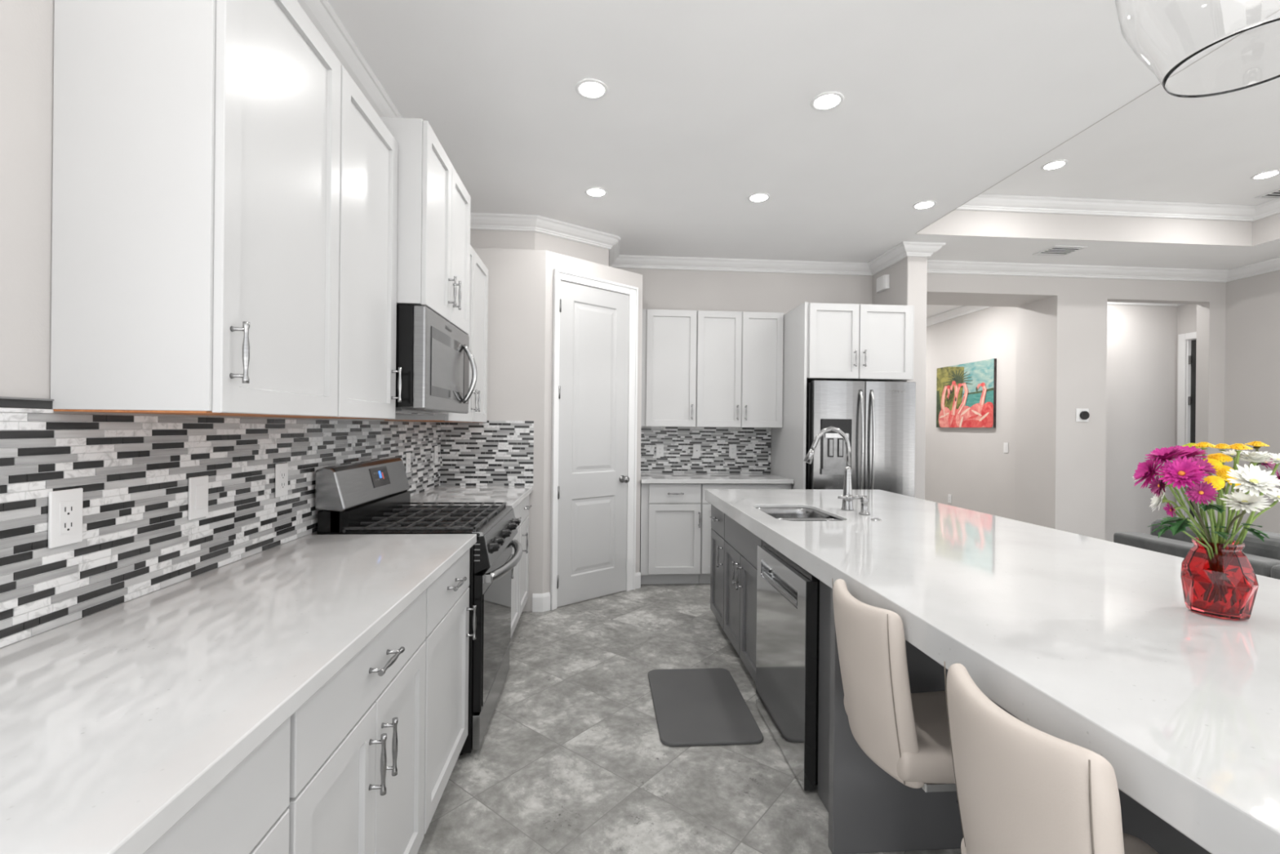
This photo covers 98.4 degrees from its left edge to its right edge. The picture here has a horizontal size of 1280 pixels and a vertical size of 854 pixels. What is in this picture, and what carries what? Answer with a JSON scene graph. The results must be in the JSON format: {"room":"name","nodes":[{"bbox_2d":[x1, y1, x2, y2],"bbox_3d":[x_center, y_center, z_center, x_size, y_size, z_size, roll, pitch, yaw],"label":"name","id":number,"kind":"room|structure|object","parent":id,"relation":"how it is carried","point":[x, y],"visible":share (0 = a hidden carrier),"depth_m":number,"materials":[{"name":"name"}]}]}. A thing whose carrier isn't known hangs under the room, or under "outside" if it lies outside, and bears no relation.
{"room":"kitchen","nodes":[
{"label":"kitchen","id":0,"kind":"room"},
{"bbox_2d":[0,0,439,648],"bbox_3d":[-1.351,-0.364,1.807,0.150,3.399,7.000,1,0,-4],"label":"wall","id":1,"kind":"structure","parent":0,"point":[26,26],"depth_m":1.10,"materials":[{"name":"paint"}]},
{"bbox_2d":[0,396,53,413],"bbox_3d":[-1.208,-0.043,0.904,0.009,0.029,0.498,1,0,-4],"label":"tile edge","id":2,"kind":"object","parent":1,"relation":"attached to","point":[23,404],"visible":1,"depth_m":1.10,"materials":[{"name":"silver metal"}]},
{"bbox_2d":[50,0,341,417],"bbox_3d":[-1.058,-0.581,1.432,0.371,1.099,0.539,1,0,-4],"label":"upper cabinet","id":3,"kind":"object","parent":1,"relation":"attached to","point":[196,165],"visible":1,"depth_m":1.17,"materials":[{"name":"paint"}]},
{"bbox_2d":[0,412,440,648],"bbox_3d":[-1.313,0.196,2.307,0.005,0.451,3.312,1,0,-4],"label":"tile backsplash","id":4,"kind":"structure","parent":1,"relation":"attached to","point":[133,473],"depth_m":1.40,"materials":[{"name":"tile"}]},
{"bbox_2d":[48,488,83,548],"bbox_3d":[-1.224,0.193,1.178,0.008,0.118,0.072,1,0,-4],"label":"wall outlet","id":5,"kind":"object","parent":4,"relation":"attached to","point":[64,506],"visible":1,"depth_m":1.17,"materials":[{"name":"white plastic"}]},
{"bbox_2d":[59,500,75,534],"bbox_3d":[-1.221,0.193,1.178,0.002,0.068,0.034,1,0,-4],"label":"receptacle","id":6,"kind":"object","parent":5,"relation":"attached to","point":[67,508],"depth_m":1.18,"materials":[{"name":"white plastic"}]},
{"bbox_2d":[187,475,208,519],"bbox_3d":[-1.252,0.200,1.567,0.008,0.118,0.072,1,0,-4],"label":"wall switch","id":7,"kind":"object","parent":4,"relation":"attached to","point":[197,486],"visible":1,"depth_m":1.56,"materials":[{"name":"white plastic"}]},
{"bbox_2d":[275,462,288,497],"bbox_3d":[-1.281,0.189,1.976,0.008,0.118,0.072,1,0,-4],"label":"wall outlet","id":8,"kind":"object","parent":4,"relation":"attached to","point":[281,469],"visible":1,"depth_m":1.97,"materials":[{"name":"white plastic"}]},
{"bbox_2d":[254,65,401,418],"bbox_3d":[-1.095,-0.582,1.943,0.371,1.099,0.480,1,0,-4],"label":"upper cabinet","id":9,"kind":"object","parent":1,"relation":"attached to","point":[369,152],"visible":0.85,"depth_m":1.93,"materials":[{"name":"paint"}]},
{"bbox_2d":[379,116,471,334],"bbox_3d":[-1.083,-0.863,2.564,0.480,0.740,0.747,1,0,-4],"label":"upper cabinet","id":10,"kind":"object","parent":1,"relation":"attached to","point":[433,242],"visible":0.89,"depth_m":2.26,"materials":[{"name":"paint"}]},
{"bbox_2d":[395,304,477,415],"bbox_3d":[-1.071,-0.275,2.565,0.516,0.429,0.744,1,0,-4],"label":"microwave","id":11,"kind":"object","parent":10,"relation":"attached to","point":[433,355],"visible":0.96,"depth_m":2.30,"materials":[{"name":"silver metal"}]},
{"bbox_2d":[383,244,488,422],"bbox_3d":[-1.205,-0.583,3.457,0.371,1.099,1.041,1,0,-4],"label":"upper cabinet","id":12,"kind":"object","parent":1,"relation":"attached to","point":[478,286],"visible":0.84,"depth_m":3.66,"materials":[{"name":"paint"}]},
{"bbox_2d":[470,229,642,611],"bbox_3d":[-0.734,-0.135,4.614,1.489,2.953,1.189,1,0,-4],"label":"wall","id":13,"kind":"structure","parent":0,"point":[520,265],"depth_m":4.02,"materials":[{"name":"paint"}]},
{"bbox_2d":[440,420,533,485],"bbox_3d":[-1.105,0.189,3.987,0.664,0.471,0.005,1,0,-4],"label":"tile backsplash","id":14,"kind":"structure","parent":13,"relation":"attached to","point":[490,452],"depth_m":3.98,"materials":[{"name":"tile"}]},
{"bbox_2d":[532,591,550,612],"bbox_3d":[-0.716,1.277,4.019,0.133,0.130,0.036,1,0,-21],"label":"baseboard","id":15,"kind":"structure","parent":13,"relation":"attached to","point":[540,602],"depth_m":4.00,"materials":[{"name":"paint"}]},
{"bbox_2d":[550,268,638,609],"bbox_3d":[-0.320,0.094,4.298,0.810,2.504,0.082,1,0,-41],"label":"door","id":16,"kind":"structure","parent":13,"relation":"in","point":[595,331],"depth_m":4.30,"materials":[{"name":"paint"}]},
{"bbox_2d":[417,583,960,853],"bbox_3d":[3.461,1.445,4.964,10.350,0.120,12.600,1,0,-4],"label":"floor","id":17,"kind":"structure","parent":0,"point":[571,757],"depth_m":2.20,"materials":[{"name":"tile"}]},
{"bbox_2d":[143,716,290,853],"bbox_3d":[-0.862,0.902,0.551,0.665,0.877,0.732,1,0,-4],"label":"base cabinet","id":18,"kind":"object","parent":17,"relation":"on","point":[246,812],"visible":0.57,"depth_m":0.82,"materials":[{"name":"paint"}]},
{"bbox_2d":[0,533,476,853],"bbox_3d":[-0.865,0.445,0.570,0.654,0.035,3.262,1,0,-4],"label":"countertop","id":19,"kind":"structure","parent":18,"relation":"on","point":[116,722],"depth_m":0.94,"materials":[{"name":"white stone"}]},
{"bbox_2d":[286,589,426,853],"bbox_3d":[-0.915,0.901,1.281,0.665,0.877,0.725,1,0,-4],"label":"base cabinet","id":20,"kind":"object","parent":17,"relation":"on","point":[357,744],"visible":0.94,"depth_m":1.25,"materials":[{"name":"paint"}]},
{"bbox_2d":[315,457,522,755],"bbox_3d":[-0.945,0.751,2.587,0.755,1.177,0.760,1,0,-4],"label":"gas range","id":21,"kind":"object","parent":17,"relation":"on","point":[373,496],"visible":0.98,"depth_m":2.36,"materials":[{"name":"black metal"}]},
{"bbox_2d":[337,507,497,536],"bbox_3d":[-0.953,0.432,2.586,0.562,0.016,0.760,1,0,-4],"label":"cooktop","id":22,"kind":"object","parent":21,"relation":"in","point":[489,525],"depth_m":2.36,"materials":[{"name":"black metal"}]},
{"bbox_2d":[423,548,476,834],"bbox_3d":[-0.961,0.901,1.921,0.665,0.877,0.553,1,0,-4],"label":"base cabinet","id":23,"kind":"object","parent":17,"relation":"on","point":[447,598],"visible":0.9,"depth_m":1.91,"materials":[{"name":"paint"}]},
{"bbox_2d":[511,502,521,636],"bbox_3d":[-1.047,0.900,3.252,0.665,0.877,0.563,1,0,-4],"label":"base cabinet","id":24,"kind":"object","parent":17,"relation":"on","point":[515,579],"visible":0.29,"depth_m":3.42,"materials":[{"name":"paint"}]},
{"bbox_2d":[409,485,533,508],"bbox_3d":[-1.071,0.443,3.478,0.663,0.035,1.025,1,0,-4],"label":"countertop","id":25,"kind":"structure","parent":24,"relation":"on","point":[513,495],"depth_m":3.47,"materials":[{"name":"white stone"}]},
{"bbox_2d":[519,494,531,617],"bbox_3d":[-1.084,0.900,3.761,0.665,0.877,0.453,1,0,-4],"label":"base cabinet","id":26,"kind":"object","parent":17,"relation":"on","point":[525,507],"visible":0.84,"depth_m":3.79,"materials":[{"name":"paint"}]},
{"bbox_2d":[640,483,701,584],"bbox_3d":[0.243,0.913,4.948,0.513,0.877,0.647,1,0,-4],"label":"base cabinet","id":27,"kind":"object","parent":17,"relation":"on","point":[670,513],"visible":0.99,"depth_m":4.67,"materials":[{"name":"paint"}]},
{"bbox_2d":[648,667,763,746],"bbox_3d":[0.289,1.345,2.700,0.450,0.015,0.717,1,0,-4],"label":"floor mat","id":28,"kind":"object","parent":17,"relation":"on","point":[692,706],"visible":1,"depth_m":2.62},
{"bbox_2d":[723,514,762,682],"bbox_3d":[0.839,0.940,3.098,0.637,0.835,0.801,1,0,-4],"label":"base cabinet","id":29,"kind":"object","parent":17,"relation":"on","point":[740,544],"visible":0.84,"depth_m":3.04,"materials":[{"name":"grey paint"}]},
{"bbox_2d":[698,483,791,583],"bbox_3d":[0.892,0.919,4.995,0.783,0.877,0.647,1,0,-4],"label":"base cabinet","id":30,"kind":"object","parent":17,"relation":"on","point":[705,538],"visible":0.09,"depth_m":4.70,"materials":[{"name":"paint"}]},
{"bbox_2d":[640,472,794,484],"bbox_3d":[0.637,0.460,4.980,1.304,0.035,0.657,1,0,-4],"label":"countertop","id":31,"kind":"structure","parent":30,"relation":"on","point":[646,477],"depth_m":4.74,"materials":[{"name":"white stone"}]},
{"bbox_2d":[710,504,798,629],"bbox_3d":[0.794,0.940,3.711,0.637,0.835,0.422,1,0,-4],"label":"base cabinet","id":32,"kind":"object","parent":17,"relation":"on","point":[717,517],"visible":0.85,"depth_m":3.68,"materials":[{"name":"grey paint"}]},
{"bbox_2d":[755,540,819,791],"bbox_3d":[0.893,0.937,2.377,0.616,0.820,0.633,1,0,-4],"label":"dishwasher","id":33,"kind":"object","parent":17,"relation":"on","point":[788,595],"visible":0.3,"depth_m":2.21,"materials":[{"name":"silver metal"}]},
{"bbox_2d":[815,578,819,784],"bbox_3d":[0.917,0.928,2.382,0.568,0.802,0.627,1,0,-4],"label":"panel","id":34,"kind":"object","parent":33,"relation":"in","point":[817,581],"depth_m":2.05,"materials":[{"name":"black wood"}]},
{"bbox_2d":[770,302,914,488],"bbox_3d":[1.774,0.176,4.947,0.941,2.382,0.885,1,0,-4],"label":"upper cabinet","id":35,"kind":"object","parent":17,"relation":"on","point":[823,341],"visible":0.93,"depth_m":4.56,"materials":[{"name":"paint"}]},
{"bbox_2d":[805,380,915,497],"bbox_3d":[1.775,0.494,4.841,0.862,1.728,0.901,1,0,-4],"label":"refrigerator","id":36,"kind":"object","parent":17,"relation":"on","point":[877,418],"visible":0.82,"depth_m":4.46,"materials":[{"name":"silver metal"}]},
{"bbox_2d":[831,577,958,804],"bbox_3d":[0.844,0.903,1.500,0.603,0.907,0.410,1,0,-4],"label":"bar stool","id":37,"kind":"object","parent":17,"relation":"on","point":[905,733],"visible":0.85,"depth_m":1.37,"materials":[{"name":"beige leather"}]},
{"bbox_2d":[817,510,1211,853],"bbox_3d":[1.185,0.943,2.189,1.201,0.835,3.505,1,0,-4],"label":"kitchen island","id":38,"kind":"object","parent":17,"relation":"on","point":[869,810],"visible":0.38,"depth_m":1.76,"materials":[{"name":"grey paint"}]},
{"bbox_2d":[704,488,1279,853],"bbox_3d":[1.228,0.486,2.180,1.285,0.076,3.570,1,0,-4],"label":"island countertop","id":39,"kind":"structure","parent":38,"relation":"on","point":[1095,645],"depth_m":1.19,"materials":[{"name":"white stone"}]},
{"bbox_2d":[756,507,842,520],"bbox_3d":[0.818,0.558,2.892,0.354,0.190,0.564,1,0,-4],"label":"sink","id":40,"kind":"object","parent":39,"relation":"in","point":[783,513],"visible":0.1,"depth_m":3.16,"materials":[{"name":"silver metal"}]},
{"bbox_2d":[803,426,861,510],"bbox_3d":[1.034,0.220,2.972,0.313,0.450,0.069,1,0,-4],"label":"kitchen faucet","id":41,"kind":"object","parent":39,"relation":"on","point":[847,503],"visible":0.98,"depth_m":2.96,"materials":[{"name":"silver metal"}]},
{"bbox_2d":[852,495,870,515],"bbox_3d":[1.131,0.399,2.826,0.091,0.096,0.054,1,0,-4],"label":"soap dispenser","id":42,"kind":"object","parent":39,"relation":"on","point":[864,500],"visible":1,"depth_m":2.81,"materials":[{"name":"silver metal"}]},
{"bbox_2d":[1180,537,1258,619],"bbox_3d":[1.390,0.361,1.329,0.129,0.175,0.131,1,0,-4],"label":"flower vase","id":43,"kind":"object","parent":39,"relation":"on","point":[1225,585],"visible":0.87,"depth_m":1.29,"materials":[{"name":"red glass"}]},
{"bbox_2d":[1133,456,1212,542],"bbox_3d":[1.259,0.238,1.290,0.369,0.346,0.061,1,0,-27],"label":"flower","id":44,"kind":"object","parent":43,"relation":"in","point":[1147,470],"visible":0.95,"depth_m":1.23,"materials":[{"name":"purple plant"}]},
{"bbox_2d":[1145,444,1203,528],"bbox_3d":[1.297,0.229,1.279,0.282,0.372,0.080,1,0,-12],"label":"flower","id":45,"kind":"object","parent":43,"relation":"in","point":[1165,453],"visible":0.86,"depth_m":1.27,"materials":[{"name":"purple plant"}]},
{"bbox_2d":[1148,475,1208,541],"bbox_3d":[1.293,0.263,1.301,0.297,0.314,0.044,1,0,-22],"label":"flower","id":46,"kind":"object","parent":43,"relation":"in","point":[1157,486],"visible":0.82,"depth_m":1.26,"materials":[{"name":"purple plant"}]},
{"bbox_2d":[1156,455,1210,542],"bbox_3d":[1.289,0.234,1.242,0.363,0.343,0.077,1,0,-26],"label":"flower","id":47,"kind":"object","parent":43,"relation":"in","point":[1180,472],"visible":0.98,"depth_m":1.18,"materials":[{"name":"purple plant"}]},
{"bbox_2d":[1149,488,1226,542],"bbox_3d":[1.308,0.278,1.295,0.232,0.276,0.059,1,0,-4],"label":"flower","id":48,"kind":"object","parent":43,"relation":"in","point":[1156,500],"visible":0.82,"depth_m":1.29,"materials":[{"name":"white plant"}]},
{"bbox_2d":[1172,444,1210,536],"bbox_3d":[1.330,0.233,1.301,0.178,0.380,0.079,1,0,-4],"label":"flower","id":49,"kind":"object","parent":43,"relation":"in","point":[1193,451],"visible":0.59,"depth_m":1.30,"materials":[{"name":"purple plant"}]},
{"bbox_2d":[1163,502,1231,541],"bbox_3d":[1.325,0.301,1.288,0.236,0.253,0.063,1,0,-18],"label":"flower","id":50,"kind":"object","parent":43,"relation":"in","point":[1169,509],"visible":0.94,"depth_m":1.27,"materials":[{"name":"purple plant"}]},
{"bbox_2d":[1186,456,1218,542],"bbox_3d":[1.327,0.245,1.271,0.232,0.355,0.050,1,0,-26],"label":"flower","id":51,"kind":"object","parent":43,"relation":"in","point":[1200,461],"visible":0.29,"depth_m":1.24,"materials":[{"name":"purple plant"}]},
{"bbox_2d":[1183,480,1228,542],"bbox_3d":[1.301,0.259,1.242,0.338,0.290,0.049,1,0,-35],"label":"flower","id":52,"kind":"object","parent":43,"relation":"in","point":[1201,492],"visible":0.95,"depth_m":1.16,"materials":[{"name":"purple plant"}]},
{"bbox_2d":[1203,458,1222,539],"bbox_3d":[1.339,0.246,1.302,0.042,0.348,0.180,1,0,45],"label":"flower","id":53,"kind":"object","parent":43,"relation":"in","point":[1217,464],"visible":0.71,"depth_m":1.24,"materials":[{"name":"yellow plant"}]},
{"bbox_2d":[1203,475,1225,542],"bbox_3d":[1.330,0.268,1.263,0.264,0.324,0.034,1,0,-38],"label":"flower","id":54,"kind":"object","parent":43,"relation":"in","point":[1218,482],"visible":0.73,"depth_m":1.19,"materials":[{"name":"yellow plant"}]},
{"bbox_2d":[1206,453,1232,543],"bbox_3d":[1.365,0.235,1.299,0.104,0.349,0.043,1,0,-39],"label":"flower","id":55,"kind":"object","parent":43,"relation":"in","point":[1221,457],"visible":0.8,"depth_m":1.28,"materials":[{"name":"yellow plant"}]},
{"bbox_2d":[1214,465,1236,543],"bbox_3d":[1.364,0.250,1.284,0.114,0.325,0.036,1,0,-41],"label":"flower","id":56,"kind":"object","parent":43,"relation":"in","point":[1223,473],"visible":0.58,"depth_m":1.26,"materials":[{"name":"yellow plant"}]},
{"bbox_2d":[1221,448,1247,542],"bbox_3d":[1.381,0.239,1.305,0.050,0.374,0.083,1,0,-4],"label":"flower","id":57,"kind":"object","parent":43,"relation":"in","point":[1231,453],"visible":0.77,"depth_m":1.30,"materials":[{"name":"white plant"}]},
{"bbox_2d":[1224,443,1253,526],"bbox_3d":[1.366,0.230,1.290,0.046,0.384,0.105,1,0,3],"label":"flower","id":58,"kind":"object","parent":43,"relation":"in","point":[1236,446],"visible":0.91,"depth_m":1.26,"materials":[{"name":"yellow plant"}]},
{"bbox_2d":[1219,489,1270,543],"bbox_3d":[1.335,0.275,1.264,0.074,0.272,0.230,1,0,24],"label":"flower","id":59,"kind":"object","parent":43,"relation":"in","point":[1243,501],"visible":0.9,"depth_m":1.19,"materials":[{"name":"white plant"}]},
{"bbox_2d":[1224,440,1270,532],"bbox_3d":[1.451,0.226,1.336,0.184,0.385,0.042,1,0,-20],"label":"flower","id":60,"kind":"object","parent":43,"relation":"in","point":[1256,444],"visible":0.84,"depth_m":1.35,"materials":[{"name":"yellow plant"}]},
{"bbox_2d":[1222,463,1279,543],"bbox_3d":[1.361,0.248,1.237,0.085,0.340,0.263,1,0,42],"label":"flower","id":61,"kind":"object","parent":43,"relation":"in","point":[1252,479],"visible":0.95,"depth_m":1.16,"materials":[{"name":"white plant"}]},
{"bbox_2d":[1231,458,1275,543],"bbox_3d":[1.447,0.243,1.318,0.136,0.362,0.042,1,0,-4],"label":"flower","id":62,"kind":"object","parent":43,"relation":"in","point":[1269,464],"visible":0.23,"depth_m":1.32,"materials":[{"name":"green plant"}]},
{"bbox_2d":[1228,450,1279,544],"bbox_3d":[1.407,0.233,1.273,0.099,0.357,0.086,1,0,35],"label":"flower","id":63,"kind":"object","parent":43,"relation":"in","point":[1256,456],"visible":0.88,"depth_m":1.26,"materials":[{"name":"white plant"}]},
{"bbox_2d":[1233,489,1279,544],"bbox_3d":[1.419,0.277,1.290,0.138,0.271,0.039,1,0,43],"label":"flower","id":64,"kind":"object","parent":43,"relation":"in","point":[1277,498],"visible":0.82,"depth_m":1.28,"materials":[{"name":"white plant"}]},
{"bbox_2d":[1238,452,1279,544],"bbox_3d":[1.413,0.234,1.283,0.045,0.353,0.146,1,0,-39],"label":"flower","id":65,"kind":"object","parent":43,"relation":"in","point":[1277,462],"visible":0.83,"depth_m":1.27,"materials":[{"name":"white plant"}]},
{"bbox_2d":[943,661,1159,853],"bbox_3d":[0.856,0.903,0.920,0.603,0.907,0.410,1,0,-4],"label":"bar stool","id":66,"kind":"object","parent":17,"relation":"on","point":[1021,788],"visible":1,"depth_m":0.84,"materials":[{"name":"beige leather"}]},
{"bbox_2d":[1113,518,1279,579],"bbox_3d":[3.335,0.954,2.062,0.970,0.856,2.430,1,0,-4],"label":"sofa","id":67,"kind":"object","parent":17,"relation":"on","point":[1264,557],"visible":0.18,"depth_m":2.85,"materials":[{"name":"grey fabric"}]},
{"bbox_2d":[1150,518,1279,559],"bbox_3d":[3.075,0.752,2.875,0.235,0.457,0.690,1,0,-4],"label":"cushion","id":68,"kind":"object","parent":67,"relation":"on","point":[1270,548],"depth_m":2.70,"materials":[{"name":"grey fabric"}]},
{"bbox_2d":[616,261,872,473],"bbox_3d":[0.375,-0.347,5.366,3.804,3.399,0.150,1,0,-4],"label":"wall","id":69,"kind":"structure","parent":0,"point":[662,289],"depth_m":5.34,"materials":[{"name":"paint"}]},
{"bbox_2d":[640,309,697,426],"bbox_3d":[0.244,-0.527,5.086,0.507,1.049,0.385,1,0,-4],"label":"upper cabinet","id":70,"kind":"object","parent":69,"relation":"attached to","point":[668,336],"visible":0.91,"depth_m":4.94,"materials":[{"name":"paint"}]},
{"bbox_2d":[640,426,771,473],"bbox_3d":[0.624,0.222,5.305,1.295,0.439,0.005,1,0,-4],"label":"tile backsplash","id":71,"kind":"structure","parent":69,"relation":"attached to","point":[753,444],"depth_m":5.30,"materials":[{"name":"tile"}]},
{"bbox_2d":[695,310,783,427],"bbox_3d":[0.896,-0.521,5.133,0.794,1.049,0.385,1,0,-4],"label":"upper cabinet","id":72,"kind":"object","parent":69,"relation":"attached to","point":[740,354],"visible":0.96,"depth_m":4.98,"materials":[{"name":"paint"}]},
{"bbox_2d":[327,0,1279,270],"bbox_3d":[2.421,-1.831,2.129,7.800,0.500,7.100,1,0,-4],"label":"ceiling","id":73,"kind":"structure","parent":0,"point":[706,108],"depth_m":2.91,"materials":[{"name":"paint"}]},
{"bbox_2d":[575,79,608,99],"bbox_3d":[-0.229,-1.604,2.625,0.156,0.006,0.156,1,0,-4],"label":"recessed light","id":74,"kind":"object","parent":73,"relation":"in","point":[591,89],"visible":1,"depth_m":2.62,"materials":[{"name":"paint"}]},
{"bbox_2d":[584,186,607,197],"bbox_3d":[-0.301,-1.604,3.777,0.156,0.006,0.156,1,0,-4],"label":"recessed light","id":75,"kind":"object","parent":73,"relation":"in","point":[595,192],"visible":1,"depth_m":3.77,"materials":[{"name":"paint"}]},
{"bbox_2d":[747,192,770,202],"bbox_3d":[0.827,-1.593,3.839,0.156,0.006,0.156,1,0,-4],"label":"recessed light","id":76,"kind":"object","parent":73,"relation":"in","point":[758,197],"visible":1,"depth_m":3.83,"materials":[{"name":"paint"}]},
{"bbox_2d":[810,91,844,111],"bbox_3d":[0.916,-1.592,2.702,0.156,0.006,0.156,1,0,-4],"label":"recessed light","id":77,"kind":"object","parent":73,"relation":"in","point":[828,100],"visible":1,"depth_m":2.69,"materials":[{"name":"paint"}]},
{"bbox_2d":[911,200,937,209],"bbox_3d":[2.028,-1.581,3.936,0.156,0.006,0.156,1,0,-4],"label":"recessed light","id":78,"kind":"object","parent":73,"relation":"in","point":[927,204],"visible":1,"depth_m":3.93,"materials":[{"name":"paint"}]},
{"bbox_2d":[1040,160,1067,170],"bbox_3d":[2.974,-1.877,3.962,0.156,0.006,0.156,1,0,-4],"label":"recessed light","id":79,"kind":"object","parent":73,"relation":"in","point":[1057,164],"visible":1,"depth_m":3.96,"materials":[{"name":"paint"}]},
{"bbox_2d":[1032,245,1088,256],"bbox_3d":[3.726,-1.563,4.901,0.300,0.008,0.250,1,0,-4],"label":"ceiling vent","id":80,"kind":"object","parent":73,"relation":"in","point":[1059,251],"visible":1,"depth_m":4.89,"materials":[{"name":"metal"}]},
{"bbox_2d":[1115,0,1279,97],"bbox_3d":[1.268,-1.174,1.139,0.434,0.833,0.434,1,0,-4],"label":"pendant light","id":81,"kind":"object","parent":73,"relation":"hanging from","point":[1193,48],"visible":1,"depth_m":1.21,"materials":[{"name":"clear glass"}]},
{"bbox_2d":[1250,169,1279,179],"bbox_3d":[4.625,-1.860,4.077,0.156,0.006,0.156,1,0,-4],"label":"recessed light","id":82,"kind":"object","parent":73,"relation":"in","point":[1268,174],"visible":1,"depth_m":4.07,"materials":[{"name":"paint"}]},
{"bbox_2d":[1253,188,1279,199],"bbox_3d":[5.137,-1.854,4.361,0.300,0.008,0.250,1,0,-4],"label":"ceiling vent","id":83,"kind":"object","parent":73,"relation":"in","point":[1275,194],"visible":1,"depth_m":4.43,"materials":[{"name":"metal"}]},
{"bbox_2d":[872,256,927,499],"bbox_3d":[2.373,-0.104,5.325,0.180,2.953,1.020,1,0,-4],"label":"wall","id":84,"kind":"structure","parent":0,"point":[908,277],"depth_m":4.82,"materials":[{"name":"paint"}]},
{"bbox_2d":[876,274,888,293],"bbox_3d":[2.279,-1.347,5.197,0.047,0.130,0.179,1,0,-4],"label":"sensor","id":85,"kind":"object","parent":84,"relation":"attached to","point":[882,282],"visible":1,"depth_m":5.14,"materials":[{"name":"white plastic"}]},
{"bbox_2d":[926,304,963,317],"bbox_3d":[3.175,-1.623,8.215,2.009,0.100,4.669,1,0,-4],"label":"ceiling","id":86,"kind":"structure","parent":0,"point":[931,309],"depth_m":7.32,"materials":[{"name":"paint"}]},
{"bbox_2d":[924,306,1016,519],"bbox_3d":[4.216,-0.208,8.392,0.119,3.199,4.869,1,0,-4],"label":"wall","id":87,"kind":"structure","parent":0,"point":[971,465],"depth_m":7.00,"materials":[{"name":"paint"}]},
{"bbox_2d":[926,305,992,326],"bbox_3d":[4.134,-1.515,8.189,0.098,0.096,4.460,1,0,-4],"label":"trim","id":88,"kind":"structure","parent":87,"relation":"attached to","point":[965,309],"depth_m":7.38,"materials":[{"name":"paint"}]},
{"bbox_2d":[936,358,996,427],"bbox_3d":[4.224,-0.408,7.199,0.039,0.830,1.130,1,0,-4],"label":"painting","id":89,"kind":"object","parent":87,"relation":"attached to","point":[966,393],"visible":1,"depth_m":7.10,"materials":[{"name":"fabric"}]},
{"bbox_2d":[926,273,1226,540],"bbox_3d":[4.223,-0.236,5.685,3.559,3.254,0.530,1,0,-4],"label":"wall","id":90,"kind":"structure","parent":0,"point":[1061,322],"depth_m":5.45,"materials":[{"name":"paint"}]},
{"bbox_2d":[1075,408,1089,422],"bbox_3d":[4.347,-0.117,5.410,0.130,0.130,0.034,1,0,-4],"label":"thermostat","id":91,"kind":"object","parent":90,"relation":"attached to","point":[1082,415],"visible":1,"depth_m":5.42,"materials":[{"name":"white plastic"}]},
{"bbox_2d":[1106,302,1185,306],"bbox_3d":[5.469,-1.501,6.090,1.999,0.096,0.899,1,0,-4],"label":"trim","id":92,"kind":"structure","parent":90,"relation":"attached to","point":[1108,303],"depth_m":6.56,"materials":[{"name":"paint"}]},
{"bbox_2d":[914,83,1279,246],"bbox_3d":[3.955,-1.716,1.864,3.015,0.306,5.550,1,0,-4],"label":"wall","id":93,"kind":"structure","parent":0,"point":[957,222],"depth_m":4.63,"materials":[{"name":"paint"}]},
{"bbox_2d":[296,0,945,275],"bbox_3d":[0.775,-1.548,1.935,4.083,0.096,6.749,1,0,-4],"label":"trim","id":94,"kind":"structure","parent":93,"relation":"attached to","point":[321,13],"depth_m":4.49,"materials":[{"name":"paint"}]},
{"bbox_2d":[955,193,1279,222],"bbox_3d":[3.957,-1.821,1.862,3.004,0.096,5.545,1,0,-4],"label":"trim","id":95,"kind":"structure","parent":93,"relation":"attached to","point":[988,202],"depth_m":4.58,"materials":[{"name":"paint"}]},
{"bbox_2d":[927,257,1279,282],"bbox_3d":[4.298,-1.513,4.471,3.309,0.096,1.899,1,0,-4],"label":"trim","id":96,"kind":"structure","parent":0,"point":[954,267],"depth_m":5.36,"materials":[{"name":"paint"}]},
{"bbox_2d":[1105,304,1177,542],"bbox_3d":[5.499,-0.196,6.620,2.179,3.199,0.150,1,0,-4],"label":"wall","id":97,"kind":"structure","parent":0,"point":[1142,340],"depth_m":6.58,"materials":[{"name":"paint"}]},
{"bbox_2d":[1148,523,1211,559],"bbox_3d":[1.268,0.305,1.259,0.304,0.190,0.039,1,0,-21],"label":"leaf sprig","id":98,"kind":"object","parent":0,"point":[1163,530],"visible":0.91,"depth_m":1.22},
{"bbox_2d":[1175,304,1196,516],"bbox_3d":[6.529,-0.185,6.163,0.150,3.199,0.908,1,0,-4],"label":"wall","id":99,"kind":"structure","parent":0,"point":[1186,313],"depth_m":6.51,"materials":[{"name":"paint"}]},
{"bbox_2d":[1176,331,1196,519],"bbox_3d":[6.515,0.157,6.177,0.168,2.514,0.820,1,0,-4],"label":"door","id":100,"kind":"structure","parent":99,"relation":"in","point":[1186,375],"depth_m":6.49,"materials":[{"name":"paint"}]},
{"bbox_2d":[1160,516,1213,556],"bbox_3d":[1.260,0.297,1.262,0.313,0.205,0.054,1,0,-35],"label":"leaf sprig","id":101,"kind":"object","parent":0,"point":[1180,524],"visible":0.91,"depth_m":1.19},
{"bbox_2d":[1197,502,1226,554],"bbox_3d":[1.299,0.282,1.254,0.258,0.236,0.044,1,0,-43],"label":"leaf sprig","id":102,"kind":"object","parent":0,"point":[1219,508],"visible":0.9,"depth_m":1.19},
{"bbox_2d":[1222,522,1270,547],"bbox_3d":[1.351,0.302,1.238,0.041,0.196,0.213,1,0,36],"label":"leaf sprig","id":103,"kind":"object","parent":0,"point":[1251,530],"visible":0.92,"depth_m":1.18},
{"bbox_2d":[1223,270,1279,533],"bbox_3d":[6.015,-0.218,4.546,0.150,3.254,1.999,1,0,-4],"label":"wall","id":104,"kind":"structure","parent":0,"point":[1252,327],"depth_m":5.29,"materials":[{"name":"paint"}]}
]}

